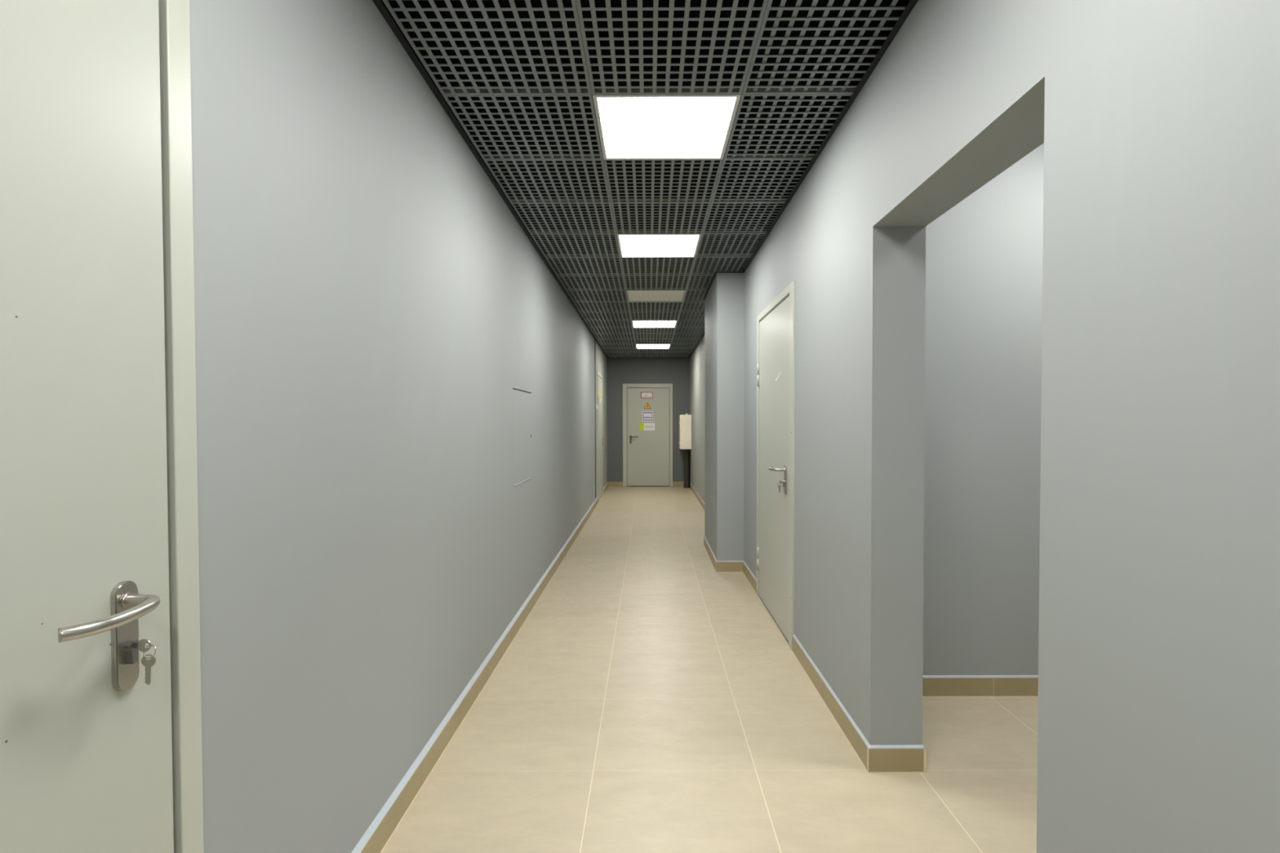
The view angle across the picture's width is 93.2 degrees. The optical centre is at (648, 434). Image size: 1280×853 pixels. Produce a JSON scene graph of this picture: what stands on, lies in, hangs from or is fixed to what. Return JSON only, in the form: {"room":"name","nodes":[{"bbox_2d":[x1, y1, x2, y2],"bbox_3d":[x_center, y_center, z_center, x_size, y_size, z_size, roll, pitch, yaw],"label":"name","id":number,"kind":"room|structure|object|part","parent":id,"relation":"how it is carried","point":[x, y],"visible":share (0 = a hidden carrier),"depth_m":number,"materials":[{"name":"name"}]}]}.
{"room":"building corridor","nodes":[
{"label":"building corridor","id":0,"kind":"room"},
{"bbox_2d":[189,0,607,852],"bbox_3d":[-0.953,-0.287,4.821,0.200,3.050,15.250,0,1,0],"label":"wall","id":1,"kind":"structure","parent":0,"point":[371,308],"depth_m":1.75,"materials":[{"name":"grey paint"}]},
{"bbox_2d":[0,0,204,852],"bbox_3d":[-0.835,0.251,0.615,0.157,2.140,1.039,0,1,0],"label":"door","id":2,"kind":"structure","parent":1,"relation":"in","point":[100,557],"depth_m":0.93,"materials":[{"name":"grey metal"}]},
{"bbox_3d":[-0.789,0.268,0.900,0.063,0.025,0.186,0,1,-16],"label":"lever","id":3,"kind":"part","parent":2,"relation":"part of","materials":[{"name":"metal"}]},
{"bbox_3d":[-0.840,0.324,0.972,0.009,0.176,0.042,0,1,0],"label":"handle","id":4,"kind":"part","parent":2,"relation":"part of","materials":[{"name":"metal"}]},
{"bbox_2d":[134,639,156,684],"bbox_3d":[-0.820,0.366,0.973,0.058,0.074,0.007,0,1,0],"label":"bunch","id":5,"kind":"object","parent":2,"relation":"attached to","point":[141,645],"visible":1,"depth_m":0.97,"materials":[{"name":"silver metal"}]},
{"bbox_3d":[-0.878,0.251,0.615,0.072,2.140,1.039,0,1,0],"label":"frame","id":6,"kind":"part","parent":2,"relation":"part of","materials":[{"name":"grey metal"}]},
{"bbox_2d":[351,481,608,852],"bbox_3d":[-0.838,1.185,4.950,0.024,0.100,15.050,0,1,0],"label":"baseboard","id":7,"kind":"structure","parent":1,"relation":"attached to","point":[376,837],"depth_m":2.50,"materials":[{"name":"beige tile"}]},
{"bbox_2d":[372,0,608,358],"bbox_3d":[-0.843,-1.421,4.898,0.024,0.032,15.050,0,1,0],"label":"trim","id":8,"kind":"structure","parent":1,"relation":"attached to","point":[379,4],"depth_m":2.62,"materials":[{"name":"black metal"}]},
{"bbox_2d":[512,388,532,486],"bbox_3d":[-0.870,0.015,4.107,0.046,0.623,0.604,0,1,0],"label":"access hatch","id":9,"kind":"object","parent":1,"relation":"attached to","point":[522,400],"visible":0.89,"depth_m":4.07,"materials":[{"name":"grey paint"}]},
{"bbox_2d":[595,354,595,497],"bbox_3d":[-0.845,-0.238,9.609,0.010,2.521,0.022,0,1,0],"label":"cable conduit","id":10,"kind":"object","parent":1,"relation":"attached to","point":[595,354],"visible":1,"depth_m":9.60,"materials":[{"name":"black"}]},
{"bbox_2d":[596,370,606,500],"bbox_3d":[-0.830,0.035,10.508,0.157,2.178,1.085,0,1,0],"label":"door","id":11,"kind":"structure","parent":1,"relation":"in","point":[599,377],"depth_m":10.38,"materials":[{"name":"grey metal"}]},
{"bbox_3d":[-0.873,0.035,10.508,0.072,2.178,1.085,0,1,0],"label":"frame","id":12,"kind":"part","parent":11,"relation":"part of","materials":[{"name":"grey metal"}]},
{"bbox_2d":[382,0,906,358],"bbox_3d":[0.006,-1.421,4.898,1.662,0.024,15.049,0,1,0],"label":"ceiling","id":13,"kind":"structure","parent":0,"point":[744,89],"depth_m":2.77,"materials":[{"name":"grey metal"}]},
{"bbox_2d":[635,344,671,348],"bbox_3d":[0.078,-1.536,10.522,0.595,0.032,0.595,0,1,0],"label":"recessed light","id":14,"kind":"object","parent":13,"relation":"in","point":[637,346],"visible":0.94,"depth_m":10.58,"materials":[{"name":"grey plastic"}]},
{"bbox_2d":[631,320,677,328],"bbox_3d":[0.076,-1.488,8.122,0.595,0.032,0.595,0,1,0],"label":"recessed light","id":15,"kind":"object","parent":13,"relation":"in","point":[636,324],"visible":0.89,"depth_m":8.19,"materials":[{"name":"grey plastic"}]},
{"bbox_2d":[626,289,685,302],"bbox_3d":[0.075,-1.452,6.323,0.595,0.032,0.595,0,1,0],"label":"recessed light","id":16,"kind":"object","parent":13,"relation":"in","point":[655,295],"visible":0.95,"depth_m":6.33,"materials":[{"name":"grey plastic"}]},
{"bbox_2d":[616,229,702,257],"bbox_3d":[0.074,-1.416,4.523,0.595,0.032,0.595,0,1,0],"label":"recessed light","id":17,"kind":"object","parent":13,"relation":"in","point":[630,246],"visible":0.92,"depth_m":4.52,"materials":[{"name":"grey plastic"}]},
{"bbox_2d":[592,93,741,159],"bbox_3d":[0.073,-1.380,2.723,0.595,0.032,0.595,0,1,0],"label":"recessed light","id":18,"kind":"object","parent":13,"relation":"in","point":[631,126],"visible":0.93,"depth_m":2.69,"materials":[{"name":"grey plastic"}]},
{"bbox_2d":[438,0,853,337],"bbox_3d":[1.671,-1.870,4.888,5.455,0.100,15.450,0,1,0],"label":"ceiling slab","id":19,"kind":"structure","parent":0,"point":[455,3],"depth_m":3.00,"materials":[{"name":"black"}]},
{"bbox_2d":[607,339,689,481],"bbox_3d":[-0.001,-0.443,12.544,2.095,3.050,0.200,0,1,0],"label":"wall","id":20,"kind":"structure","parent":0,"point":[676,371],"depth_m":12.43,"materials":[{"name":"grey paint"}]},
{"bbox_2d":[608,481,683,486],"bbox_3d":[0.002,1.034,12.467,1.695,0.100,0.012,0,1,0],"label":"baseboard","id":21,"kind":"structure","parent":20,"relation":"attached to","point":[611,483],"depth_m":12.46,"materials":[{"name":"beige tile"}]},
{"bbox_2d":[622,383,672,486],"bbox_3d":[-0.018,0.025,12.434,1.024,2.118,0.157,0,1,0],"label":"door","id":22,"kind":"structure","parent":20,"relation":"in","point":[647,455],"depth_m":12.44,"materials":[{"name":"grey metal"}]},
{"bbox_2d":[639,422,654,431],"bbox_3d":[-0.028,-0.151,12.440,0.314,0.166,0.001,0,1,0],"label":"door sign","id":23,"kind":"object","parent":22,"relation":"attached to","point":[643,426],"visible":1,"depth_m":12.44,"materials":[{"name":"yellow"}]},
{"bbox_2d":[640,391,653,398],"bbox_3d":[-0.039,-0.799,12.427,0.246,0.135,0.002,0,1,0],"label":"door sign","id":24,"kind":"object","parent":22,"relation":"attached to","point":[643,394],"visible":1,"depth_m":12.43,"materials":[{"name":"red"}]},
{"bbox_2d":[643,402,651,408],"bbox_3d":[-0.026,-0.589,12.431,0.168,0.153,0.002,0,1,0],"label":"warning sign","id":25,"kind":"object","parent":22,"relation":"attached to","point":[646,406],"visible":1,"depth_m":12.43,"materials":[{"name":"orange"}]},
{"bbox_2d":[642,411,653,422],"bbox_3d":[-0.020,-0.357,12.435,0.217,0.213,0.002,0,1,0],"label":"door sign","id":26,"kind":"object","parent":22,"relation":"attached to","point":[647,416],"visible":1,"depth_m":12.43,"materials":[{"name":"white paper"}]},
{"bbox_2d":[381,485,1038,852],"bbox_3d":[1.678,1.280,4.950,5.455,0.100,15.450,0,1,0],"label":"floor","id":27,"kind":"structure","parent":0,"point":[649,700],"depth_m":2.48,"materials":[{"name":"beige tile"}]},
{"bbox_2d":[683,448,688,488],"bbox_3d":[0.754,0.693,12.196,0.094,0.789,0.080,0,1,0],"label":"duct","id":28,"kind":"object","parent":27,"relation":"on","point":[685,451],"visible":0.86,"depth_m":12.16,"materials":[{"name":"grey plastic"}]},
{"bbox_2d":[704,226,744,560],"bbox_3d":[0.724,-0.313,5.932,0.238,3.050,1.185,0,1,0],"label":"wall pillar","id":29,"kind":"structure","parent":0,"point":[724,302],"depth_m":5.35,"materials":[{"name":"grey paint"}]},
{"bbox_2d":[702,270,716,300],"bbox_3d":[0.591,-1.445,5.910,0.024,0.032,1.185,0,1,0],"label":"trim","id":30,"kind":"structure","parent":29,"relation":"attached to","point":[714,273],"depth_m":5.82,"materials":[{"name":"black metal"}]},
{"bbox_2d":[703,536,743,572],"bbox_3d":[0.721,1.162,5.955,0.250,0.100,1.198,0,1,0],"label":"baseboard","id":31,"kind":"structure","parent":29,"relation":"attached to","point":[718,566],"depth_m":5.36,"materials":[{"name":"beige tile"}]},
{"bbox_2d":[922,142,1044,675],"bbox_3d":[2.621,-0.258,2.981,3.160,3.050,0.150,0,1,0],"label":"wall","id":32,"kind":"structure","parent":0,"point":[984,312],"depth_m":2.91,"materials":[{"name":"grey paint"}]},
{"bbox_2d":[922,675,1038,697],"bbox_3d":[2.625,1.218,2.929,3.158,0.100,0.012,0,1,0],"label":"baseboard","id":33,"kind":"structure","parent":32,"relation":"attached to","point":[933,686],"depth_m":2.92,"materials":[{"name":"beige tile"}]},
{"bbox_2d":[689,0,1279,852],"bbox_3d":[0.941,-0.291,4.820,0.198,3.050,15.250,0,1,0],"label":"wall","id":34,"kind":"structure","parent":0,"point":[1157,122],"depth_m":1.14,"materials":[{"name":"grey paint"}]},
{"bbox_2d":[679,413,691,448],"bbox_3d":[0.725,-0.057,12.161,0.242,0.710,0.400,0,1,0],"label":"electrical box","id":35,"kind":"object","parent":34,"relation":"attached to","point":[685,420],"visible":1,"depth_m":11.96,"materials":[{"name":"beige metal"}]},
{"bbox_3d":[0.631,-0.044,12.161,0.020,0.677,0.392,0,1,0],"label":"cabinet door","id":36,"kind":"part","parent":35,"relation":"part of","materials":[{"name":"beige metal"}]},
{"bbox_2d":[688,448,689,488],"bbox_3d":[0.821,0.692,12.216,0.031,0.789,0.031,0,1,0],"label":"pipe","id":37,"kind":"object","parent":34,"relation":"attached to","point":[688,449],"visible":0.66,"depth_m":12.21,"materials":[{"name":"black plastic"}]},
{"bbox_2d":[688,333,704,358],"bbox_3d":[0.831,-1.516,9.461,0.024,0.032,5.920,0,1,0],"label":"trim","id":38,"kind":"structure","parent":34,"relation":"attached to","point":[704,333],"depth_m":10.29,"materials":[{"name":"black metal"}]},
{"bbox_2d":[714,270,742,272],"bbox_3d":[0.709,-1.433,5.305,0.262,0.032,0.024,0,1,0],"label":"trim","id":39,"kind":"structure","parent":34,"relation":"attached to","point":[717,271],"depth_m":5.32,"materials":[{"name":"black metal"}]},
{"bbox_2d":[756,280,795,650],"bbox_3d":[0.824,0.179,4.076,0.157,2.140,1.171,0,1,0],"label":"door","id":40,"kind":"structure","parent":34,"relation":"in","point":[775,324],"depth_m":3.94,"materials":[{"name":"grey metal"}]},
{"bbox_3d":[0.778,0.217,3.735,0.063,0.025,0.186,0,1,-16],"label":"lever","id":41,"kind":"part","parent":40,"relation":"part of","materials":[{"name":"metal"}]},
{"bbox_2d":[777,480,782,492],"bbox_3d":[0.809,0.317,3.667,0.058,0.074,0.007,0,1,0],"label":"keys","id":42,"kind":"object","parent":40,"relation":"attached to","point":[780,481],"visible":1,"depth_m":3.67,"materials":[{"name":"silver metal"}]},
{"bbox_3d":[0.829,0.275,3.666,0.009,0.176,0.042,0,1,0],"label":"handle","id":43,"kind":"part","parent":40,"relation":"part of","materials":[{"name":"metal"}]},
{"bbox_2d":[689,482,927,773],"bbox_3d":[0.945,1.181,4.949,0.225,0.100,15.050,0,1,0],"label":"baseboard","id":44,"kind":"structure","parent":34,"relation":"attached to","point":[874,758],"depth_m":2.41,"materials":[{"name":"beige tile"}]},
{"bbox_2d":[742,0,918,272],"bbox_3d":[0.826,-1.354,1.345,0.024,0.032,7.945,0,1,0],"label":"trim","id":45,"kind":"structure","parent":34,"relation":"attached to","point":[911,4],"depth_m":2.51,"materials":[{"name":"black metal"}]}
]}

